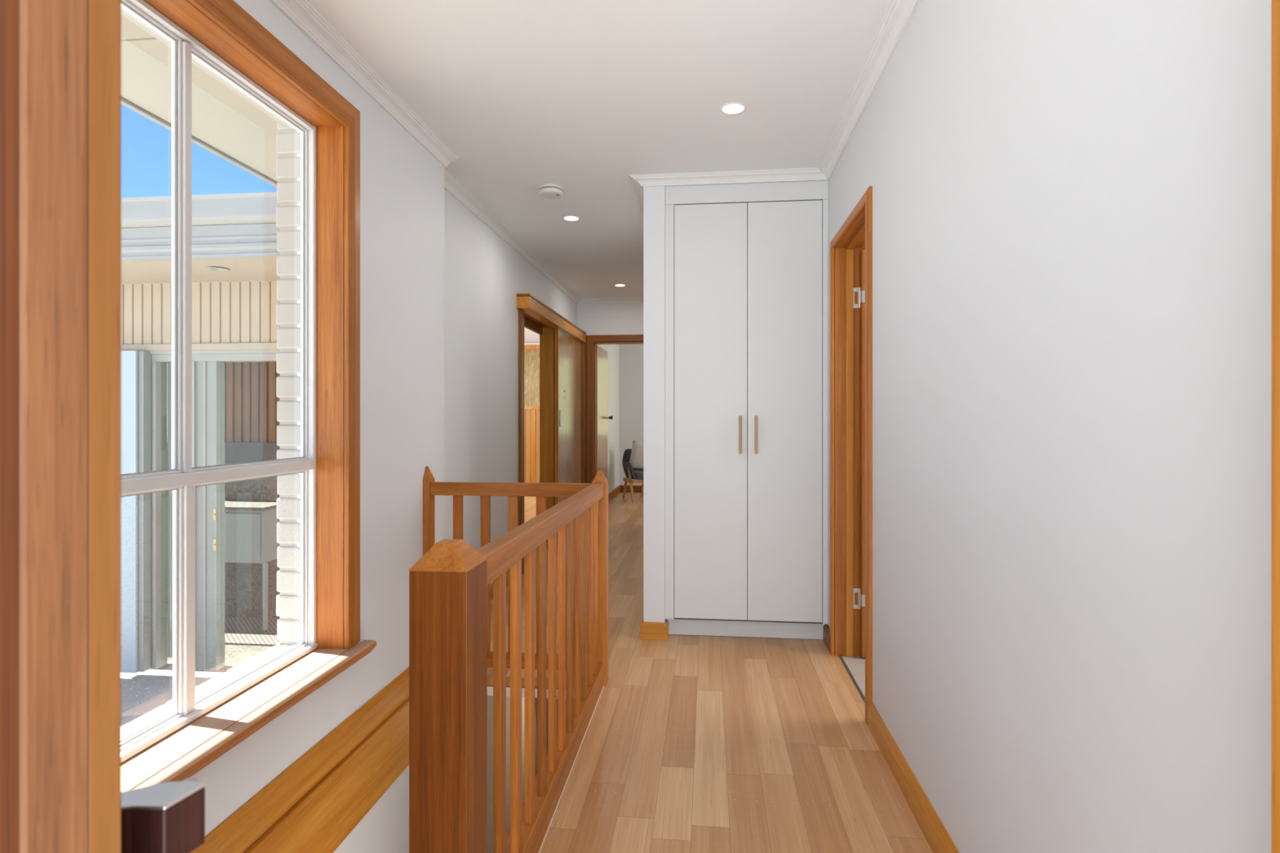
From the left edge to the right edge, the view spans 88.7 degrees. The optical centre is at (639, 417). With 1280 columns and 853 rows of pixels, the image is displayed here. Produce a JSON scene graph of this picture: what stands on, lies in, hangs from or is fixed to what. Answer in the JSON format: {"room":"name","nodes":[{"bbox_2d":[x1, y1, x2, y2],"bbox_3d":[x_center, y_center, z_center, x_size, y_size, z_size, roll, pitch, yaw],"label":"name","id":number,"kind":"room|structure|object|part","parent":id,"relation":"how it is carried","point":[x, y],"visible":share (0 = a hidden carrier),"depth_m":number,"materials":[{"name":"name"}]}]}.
{"room":"upstairs hallway","nodes":[
{"label":"upstairs hallway","id":0,"kind":"room"},
{"bbox_2d":[120,7,300,742],"bbox_3d":[-1.255,0.590,2.091,0.120,3.560,3.300,0,0,6],"label":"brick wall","id":1,"kind":"structure","parent":0,"point":[288,140],"depth_m":2.31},
{"bbox_2d":[120,14,279,186],"bbox_3d":[-0.678,-1.651,0.920,2.940,0.957,6.090,0,0,6],"label":"eave","id":2,"kind":"object","parent":1,"relation":"attached to","point":[224,124],"visible":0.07,"depth_m":2.49},
{"bbox_2d":[190,0,444,852],"bbox_3d":[-1.134,1.252,1.958,0.100,5.035,2.500,0,0,6],"label":"wall","id":3,"kind":"structure","parent":0,"point":[402,183],"depth_m":2.62,"materials":[{"name":"white paint"}]},
{"bbox_2d":[191,666,408,852],"bbox_3d":[-1.057,1.131,2.136,0.016,0.118,2.130,0,0,6],"label":"baseboard","id":4,"kind":"structure","parent":3,"relation":"attached to","point":[238,832],"depth_m":2.05,"materials":[{"name":"brown wood"}]},
{"bbox_2d":[269,0,457,167],"bbox_3d":[-1.040,-1.244,2.033,0.070,0.041,2.330,0,0,6],"label":"trim","id":5,"kind":"structure","parent":3,"relation":"attached to","point":[301,13],"depth_m":2.35,"materials":[{"name":"white paint"}]},
{"bbox_2d":[444,188,577,583],"bbox_3d":[-0.940,0.102,5.130,0.130,2.735,4.050,0,0,6],"label":"wall","id":6,"kind":"structure","parent":0,"point":[484,275],"depth_m":4.06,"materials":[{"name":"white paint"}]},
{"bbox_2d":[490,571,507,600],"bbox_3d":[-0.980,1.124,4.033,0.018,0.092,1.660,0,0,6],"label":"baseboard","id":7,"kind":"structure","parent":6,"relation":"attached to","point":[491,584],"depth_m":4.22,"materials":[{"name":"brown wood"}]},
{"bbox_2d":[516,293,586,574],"bbox_3d":[-0.807,0.129,5.921,0.235,2.082,2.245,0,0,6],"label":"door","id":8,"kind":"structure","parent":6,"relation":"in","point":[562,344],"depth_m":5.98,"materials":[{"name":"brown wood"}]},
{"bbox_3d":[-0.886,0.183,4.893,0.024,1.974,0.080,0,0,6],"label":"casing","id":9,"kind":"part","parent":8,"relation":"part of","materials":[{"name":"brown wood"}]},
{"bbox_3d":[-0.959,-0.795,5.468,0.027,0.070,1.050,0,0,6],"label":"head rail","id":10,"kind":"part","parent":8,"relation":"part of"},
{"bbox_3d":[-0.723,0.005,5.965,0.010,0.150,0.016,0,0,6],"label":"pull handle","id":11,"kind":"part","parent":8,"relation":"part of","materials":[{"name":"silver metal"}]},
{"bbox_3d":[-0.631,0.183,7.003,0.096,1.974,0.056,0,0,6],"label":"post","id":12,"kind":"part","parent":8,"relation":"part of","materials":[{"name":"brown wood"}]},
{"bbox_2d":[487,675,566,688],"bbox_3d":[-0.589,1.188,2.946,0.780,0.037,0.015,0,0,6],"label":"trim","id":13,"kind":"structure","parent":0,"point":[490,679],"depth_m":2.94,"materials":[{"name":"brown wood"}]},
{"bbox_2d":[487,695,566,852],"bbox_3d":[-0.595,2.491,3.078,0.940,2.558,4.200,0,0,6],"label":"wall","id":14,"kind":"structure","parent":0,"point":[490,698],"depth_m":4.20,"materials":[{"name":"beige paint"}]},
{"bbox_2d":[243,697,408,852],"bbox_3d":[-1.057,1.331,2.045,0.034,0.278,1.950,0,0,6],"label":"trim","id":15,"kind":"structure","parent":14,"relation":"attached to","point":[325,816],"depth_m":2.27,"materials":[{"name":"brown wood"}]},
{"bbox_2d":[487,685,566,698],"bbox_3d":[-0.479,1.241,4.004,0.780,0.058,2.134,0,0,6],"label":"wall","id":16,"kind":"structure","parent":0,"point":[490,688],"depth_m":2.94,"materials":[{"name":"white paint"}]},
{"bbox_2d":[306,0,890,342],"bbox_3d":[-0.275,-1.295,3.648,7.700,0.060,14.600,0,0,6],"label":"ceiling","id":17,"kind":"structure","parent":0,"point":[582,97],"depth_m":2.52,"materials":[{"name":"white paint"}]},
{"bbox_2d":[538,183,563,199],"bbox_3d":[-0.490,-1.243,3.605,0.133,0.044,0.133,0,0,6],"label":"smoke detector","id":18,"kind":"object","parent":17,"relation":"attached to","point":[549,191],"visible":1,"depth_m":3.56,"materials":[{"name":"white plastic"}]},
{"bbox_2d":[563,215,579,221],"bbox_3d":[-0.435,-1.266,4.147,0.104,0.007,0.104,0,0,6],"label":"recessed light","id":19,"kind":"object","parent":17,"relation":"in","point":[571,218],"visible":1,"depth_m":4.14,"materials":[{"name":"white plastic"}]},
{"bbox_2d":[614,284,625,286],"bbox_3d":[-0.191,-1.266,6.243,0.104,0.007,0.104,0,0,6],"label":"recessed light","id":20,"kind":"object","parent":17,"relation":"in","point":[616,285],"visible":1,"depth_m":6.24,"materials":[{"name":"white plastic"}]},
{"bbox_2d":[720,102,746,114],"bbox_3d":[0.381,-1.266,2.675,0.104,0.007,0.104,0,0,6],"label":"recessed light","id":21,"kind":"object","parent":17,"relation":"in","point":[732,108],"visible":1,"depth_m":2.67,"materials":[{"name":"white plastic"}]},
{"bbox_2d":[577,302,643,335],"bbox_3d":[-0.148,-0.048,7.043,1.310,2.435,0.120,0,0,6],"label":"wall","id":22,"kind":"structure","parent":0,"point":[611,318],"depth_m":7.00,"materials":[{"name":"white paint"}]},
{"bbox_2d":[586,334,643,483],"bbox_3d":[-0.072,0.141,7.417,0.940,2.057,0.911,0,0,6],"label":"door","id":23,"kind":"structure","parent":22,"relation":"in","point":[597,357],"depth_m":7.06,"materials":[{"name":"brown wood"}]},
{"bbox_3d":[-0.550,0.141,7.016,0.072,2.057,0.016,0,0,6],"label":"casing","id":24,"kind":"part","parent":23,"relation":"part of","materials":[{"name":"brown wood"}]},
{"bbox_3d":[-0.118,-0.851,6.971,0.940,0.072,0.016,0,0,6],"label":"casing","id":25,"kind":"part","parent":23,"relation":"part of","materials":[{"name":"brown wood"}]},
{"bbox_2d":[597,343,643,493],"bbox_3d":[1.686,-0.048,8.486,4.600,2.435,3.370,0,0,6],"label":"wall","id":26,"kind":"structure","parent":0,"point":[625,362],"depth_m":10.26,"materials":[{"name":"white paint"}]},
{"bbox_2d":[608,485,620,502],"bbox_3d":[-0.477,1.115,8.726,0.018,0.110,3.140,0,0,6],"label":"baseboard","id":27,"kind":"structure","parent":26,"relation":"attached to","point":[615,491],"depth_m":9.60,"materials":[{"name":"brown wood"}]},
{"bbox_2d":[619,484,641,493],"bbox_3d":[1.856,1.115,10.053,4.385,0.110,0.018,0,0,6],"label":"baseboard","id":28,"kind":"structure","parent":26,"relation":"attached to","point":[636,488],"depth_m":10.25,"materials":[{"name":"brown wood"}]},
{"bbox_2d":[444,0,920,303],"bbox_3d":[0.009,-1.244,3.860,2.020,0.041,6.180,0,0,6],"label":"trim","id":29,"kind":"structure","parent":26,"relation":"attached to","point":[898,15],"depth_m":3.35,"materials":[{"name":"white paint"}]},
{"bbox_2d":[643,186,665,622],"bbox_3d":[0.255,-0.048,5.194,0.113,2.435,3.475,0,0,6],"label":"wall","id":30,"kind":"structure","parent":0,"point":[654,197],"depth_m":3.47,"materials":[{"name":"white paint"}]},
{"bbox_2d":[640,617,668,639],"bbox_3d":[0.253,1.126,5.186,0.146,0.088,3.492,0,0,6],"label":"baseboard","id":31,"kind":"structure","parent":30,"relation":"attached to","point":[648,630],"depth_m":3.45,"materials":[{"name":"brown wood"}]},
{"bbox_2d":[487,492,933,852],"bbox_3d":[-0.222,1.195,3.668,7.600,0.050,14.450,0,0,6],"label":"floor","id":32,"kind":"structure","parent":0,"point":[691,744],"depth_m":2.30,"materials":[{"name":"brown wood"}]},
{"bbox_2d":[622,448,643,502],"bbox_3d":[0.062,0.810,9.325,0.610,0.719,0.542,0,0,-20],"label":"chair","id":33,"kind":"object","parent":32,"relation":"on","point":[630,473],"visible":0.41,"depth_m":9.16,"materials":[{"name":"grey fabric"}]},
{"bbox_3d":[-0.215,1.005,9.465,0.043,0.330,0.091,0,0,-29],"label":"leg","id":34,"kind":"part","parent":33,"relation":"part of","materials":[{"name":"brown wood"}]},
{"bbox_3d":[-0.168,0.885,9.243,0.022,0.045,0.412,0,0,-18],"label":"seat rail","id":35,"kind":"part","parent":33,"relation":"part of","materials":[{"name":"brown wood"}]},
{"bbox_3d":[-0.126,0.910,9.061,0.036,0.520,0.148,0,0,-28],"label":"leg","id":36,"kind":"part","parent":33,"relation":"part of","materials":[{"name":"brown wood"}]},
{"bbox_2d":[629,440,643,469],"bbox_3d":[0.049,0.545,9.301,0.466,0.458,0.171,0,0,-26],"label":"cushion","id":37,"kind":"object","parent":33,"relation":"on","point":[636,460],"visible":0.53,"depth_m":9.20,"materials":[{"name":"beige fabric"}]},
{"bbox_3d":[0.141,0.880,9.145,0.530,0.045,0.022,0,0,-24],"label":"seat rail","id":38,"kind":"part","parent":33,"relation":"part of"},
{"bbox_3d":[0.072,0.805,9.300,0.473,0.110,0.484,0,0,6],"label":"seat","id":39,"kind":"part","parent":33,"relation":"part of","materials":[{"name":"grey fabric"}]},
{"bbox_3d":[0.047,1.005,9.560,0.051,0.330,0.069,0,0,-24],"label":"leg","id":40,"kind":"part","parent":33,"relation":"part of","materials":[{"name":"brown wood"}]},
{"bbox_2d":[665,180,828,639],"bbox_3d":[0.563,-0.031,3.519,0.845,2.398,0.264,0,0,6],"label":"wardrobe","id":41,"kind":"object","parent":32,"relation":"on","point":[747,264],"visible":1,"depth_m":3.42,"materials":[{"name":"white laminate"}]},
{"bbox_3d":[0.372,-0.033,3.449,0.380,2.182,0.018,0,0,6],"label":"door","id":42,"kind":"part","parent":41,"relation":"part of","materials":[{"name":"white laminate"}]},
{"bbox_3d":[0.523,0.088,3.408,0.016,0.199,0.036,0,0,6],"label":"handle","id":43,"kind":"part","parent":41,"relation":"part of","materials":[{"name":"brown wood"}]},
{"bbox_3d":[0.554,-1.179,3.429,0.845,0.097,0.016,0,0,6],"label":"panel","id":44,"kind":"part","parent":41,"relation":"part of","materials":[{"name":"white laminate"}]},
{"bbox_3d":[0.604,0.088,3.400,0.016,0.199,0.036,0,0,6],"label":"handle","id":45,"kind":"part","parent":41,"relation":"part of","materials":[{"name":"brown wood"}]},
{"bbox_3d":[0.753,-0.033,3.410,0.381,2.182,0.018,0,0,6],"label":"door","id":46,"kind":"part","parent":41,"relation":"part of","materials":[{"name":"white laminate"}]},
{"bbox_2d":[827,0,1271,852],"bbox_3d":[0.895,-0.048,2.129,0.100,2.435,3.020,0,0,6],"label":"wall","id":47,"kind":"structure","parent":0,"point":[1072,198],"depth_m":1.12,"materials":[{"name":"white paint"}]},
{"bbox_2d":[822,624,830,652],"bbox_3d":[0.963,1.124,3.352,0.018,0.092,0.173,0,0,6],"label":"baseboard","id":48,"kind":"structure","parent":47,"relation":"attached to","point":[826,630],"depth_m":3.34,"materials":[{"name":"brown wood"}]},
{"bbox_2d":[830,186,872,724],"bbox_3d":[1.321,0.160,2.831,0.838,2.080,0.785,0,0,6],"label":"door frame","id":49,"kind":"structure","parent":47,"relation":"in","point":[851,246],"depth_m":3.20,"materials":[{"name":"brown wood"}]},
{"bbox_3d":[0.951,0.145,3.241,0.018,2.050,0.045,0,0,6],"label":"casing","id":50,"kind":"part","parent":49,"relation":"part of","materials":[{"name":"brown wood"}]},
{"bbox_3d":[0.913,-0.858,2.873,0.018,0.045,0.785,0,0,6],"label":"casing","id":51,"kind":"part","parent":49,"relation":"part of","materials":[{"name":"brown wood"}]},
{"bbox_3d":[1.092,0.155,3.224,0.064,2.030,0.037,0,0,6],"label":"casing","id":52,"kind":"part","parent":49,"relation":"part of","materials":[{"name":"brown wood"}]},
{"bbox_3d":[0.875,0.145,2.506,0.018,2.050,0.045,0,0,6],"label":"casing","id":53,"kind":"part","parent":49,"relation":"part of","materials":[{"name":"brown wood"}]},
{"bbox_2d":[867,702,959,852],"bbox_3d":[0.780,1.124,1.593,0.018,0.092,1.790,0,0,6],"label":"baseboard","id":54,"kind":"structure","parent":47,"relation":"attached to","point":[936,835],"depth_m":1.96,"materials":[{"name":"brown wood"}]},
{"bbox_3d":[0.703,0.402,-1.556,4.480,3.335,4.450,0,0,6],"label":"wall","id":55,"kind":"structure","parent":0,"visible":0},
{"bbox_2d":[0,0,205,852],"bbox_3d":[-0.609,0.150,0.592,0.790,2.020,0.100,0,0,34],"label":"door","id":56,"kind":"structure","parent":55,"relation":"in","point":[60,792],"depth_m":0.35,"materials":[{"name":"brown wood"}]},
{"bbox_3d":[-0.304,0.253,0.404,0.056,0.036,0.029,0,0,-6],"label":"lever handle","id":57,"kind":"part","parent":56,"relation":"part of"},
{"bbox_2d":[1271,0,1279,852],"bbox_3d":[0.620,-0.048,0.578,0.018,2.435,0.127,0,0,6],"label":"trim","id":58,"kind":"structure","parent":55,"relation":"attached to","point":[1275,4],"depth_m":0.64,"materials":[{"name":"brown wood"}]},
{"bbox_3d":[-2.180,-0.048,8.048,3.000,2.435,6.240,0,0,6],"label":"wall","id":59,"kind":"structure","parent":0,"visible":0},
{"bbox_2d":[524,344,539,482],"bbox_3d":[-1.881,-0.028,11.018,0.780,2.395,0.050,0,0,6],"label":"door","id":60,"kind":"structure","parent":59,"relation":"in","point":[531,352],"depth_m":11.00,"materials":[{"name":"orange wood"}]},
{"bbox_3d":[-1.881,-0.675,11.018,0.640,0.970,0.010,0,0,6],"label":"glass panel","id":61,"kind":"part","parent":60,"relation":"part of","materials":[{"name":"beige glass"}]},
{"bbox_3d":[-1.881,-0.028,11.018,0.780,2.395,0.050,0,0,6],"label":"frame","id":62,"kind":"part","parent":60,"relation":"part of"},
{"bbox_2d":[524,342,539,345],"bbox_3d":[-1.880,-1.242,11.035,0.980,0.035,0.033,0,0,6],"label":"trim","id":63,"kind":"structure","parent":59,"relation":"attached to","point":[525,344],"depth_m":11.01,"materials":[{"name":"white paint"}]},
{"label":"outside","id":64,"kind":"structure","parent":0,"visible":0},
{"bbox_2d":[120,673,213,726],"bbox_3d":[-7.607,2.020,1.293,12.600,0.100,17.000,0,0,6],"label":"ground","id":65,"kind":"structure","parent":64,"point":[140,694],"depth_m":4.68,"materials":[{"name":"concrete"}]},
{"bbox_2d":[120,191,279,673],"bbox_3d":[-3.463,0.260,5.329,5.010,3.420,2.175,0,0,6],"label":"house wing","id":66,"kind":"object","parent":65,"relation":"on","point":[234,326],"visible":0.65,"depth_m":4.97,"materials":[{"name":"grey"}]},
{"bbox_3d":[-3.958,0.708,4.946,0.344,2.425,0.020,0,0,6],"label":"blue panel","id":67,"kind":"part","parent":66,"relation":"part of","materials":[{"name":"grey"}]},
{"bbox_3d":[-3.808,0.708,4.983,0.134,2.425,0.075,0,0,6],"label":"corner post","id":68,"kind":"part","parent":66,"relation":"part of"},
{"bbox_2d":[167,362,172,657],"bbox_3d":[-3.602,0.720,5.130,0.166,2.300,0.060,0,0,6],"label":"curtain","id":69,"kind":"object","parent":66,"relation":"hanging from","point":[169,364],"depth_m":5.11,"materials":[{"name":"white fabric"}]},
{"bbox_3d":[-3.514,-0.537,5.033,4.970,0.051,0.115,0,0,6],"label":"cladding trim","id":70,"kind":"part","parent":66,"relation":"part of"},
{"bbox_3d":[-2.469,0.705,4.926,2.730,2.431,0.112,0,0,6],"label":"door frame","id":71,"kind":"part","parent":66,"relation":"part of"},
{"bbox_3d":[-3.217,0.960,4.950,0.022,0.090,0.018,0,0,6],"label":"latch plate","id":72,"kind":"part","parent":66,"relation":"part of","materials":[{"name":"gold metal"}]},
{"bbox_3d":[-3.217,0.730,4.950,0.022,0.090,0.018,0,0,6],"label":"latch plate","id":73,"kind":"part","parent":66,"relation":"part of","materials":[{"name":"gold metal"}]},
{"bbox_2d":[208,266,229,271],"bbox_3d":[-2.899,-1.024,4.506,0.124,0.009,0.124,0,0,6],"label":"recessed light","id":74,"kind":"object","parent":66,"relation":"on","point":[215,268],"depth_m":4.50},
{"bbox_2d":[225,501,279,630],"bbox_3d":[-3.827,1.353,6.083,0.990,1.105,0.390,0,0,6],"label":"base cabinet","id":75,"kind":"object","parent":66,"relation":"on","point":[251,526],"visible":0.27,"depth_m":5.89,"materials":[{"name":"grey"}]},
{"bbox_3d":[-3.622,1.075,5.898,0.425,0.430,0.015,0,0,6],"label":"door","id":76,"kind":"part","parent":75,"relation":"part of","materials":[{"name":"grey"}]},
{"bbox_3d":[-3.374,1.607,5.895,0.030,0.595,0.030,0,0,6],"label":"leg","id":77,"kind":"part","parent":75,"relation":"part of","materials":[{"name":"grey"}]},
{"bbox_3d":[-3.014,0.680,6.305,3.500,0.220,0.140,0,0,6],"label":"pebble panel","id":78,"kind":"part","parent":66,"relation":"part of","materials":[{"name":"grey stone"}]}
]}

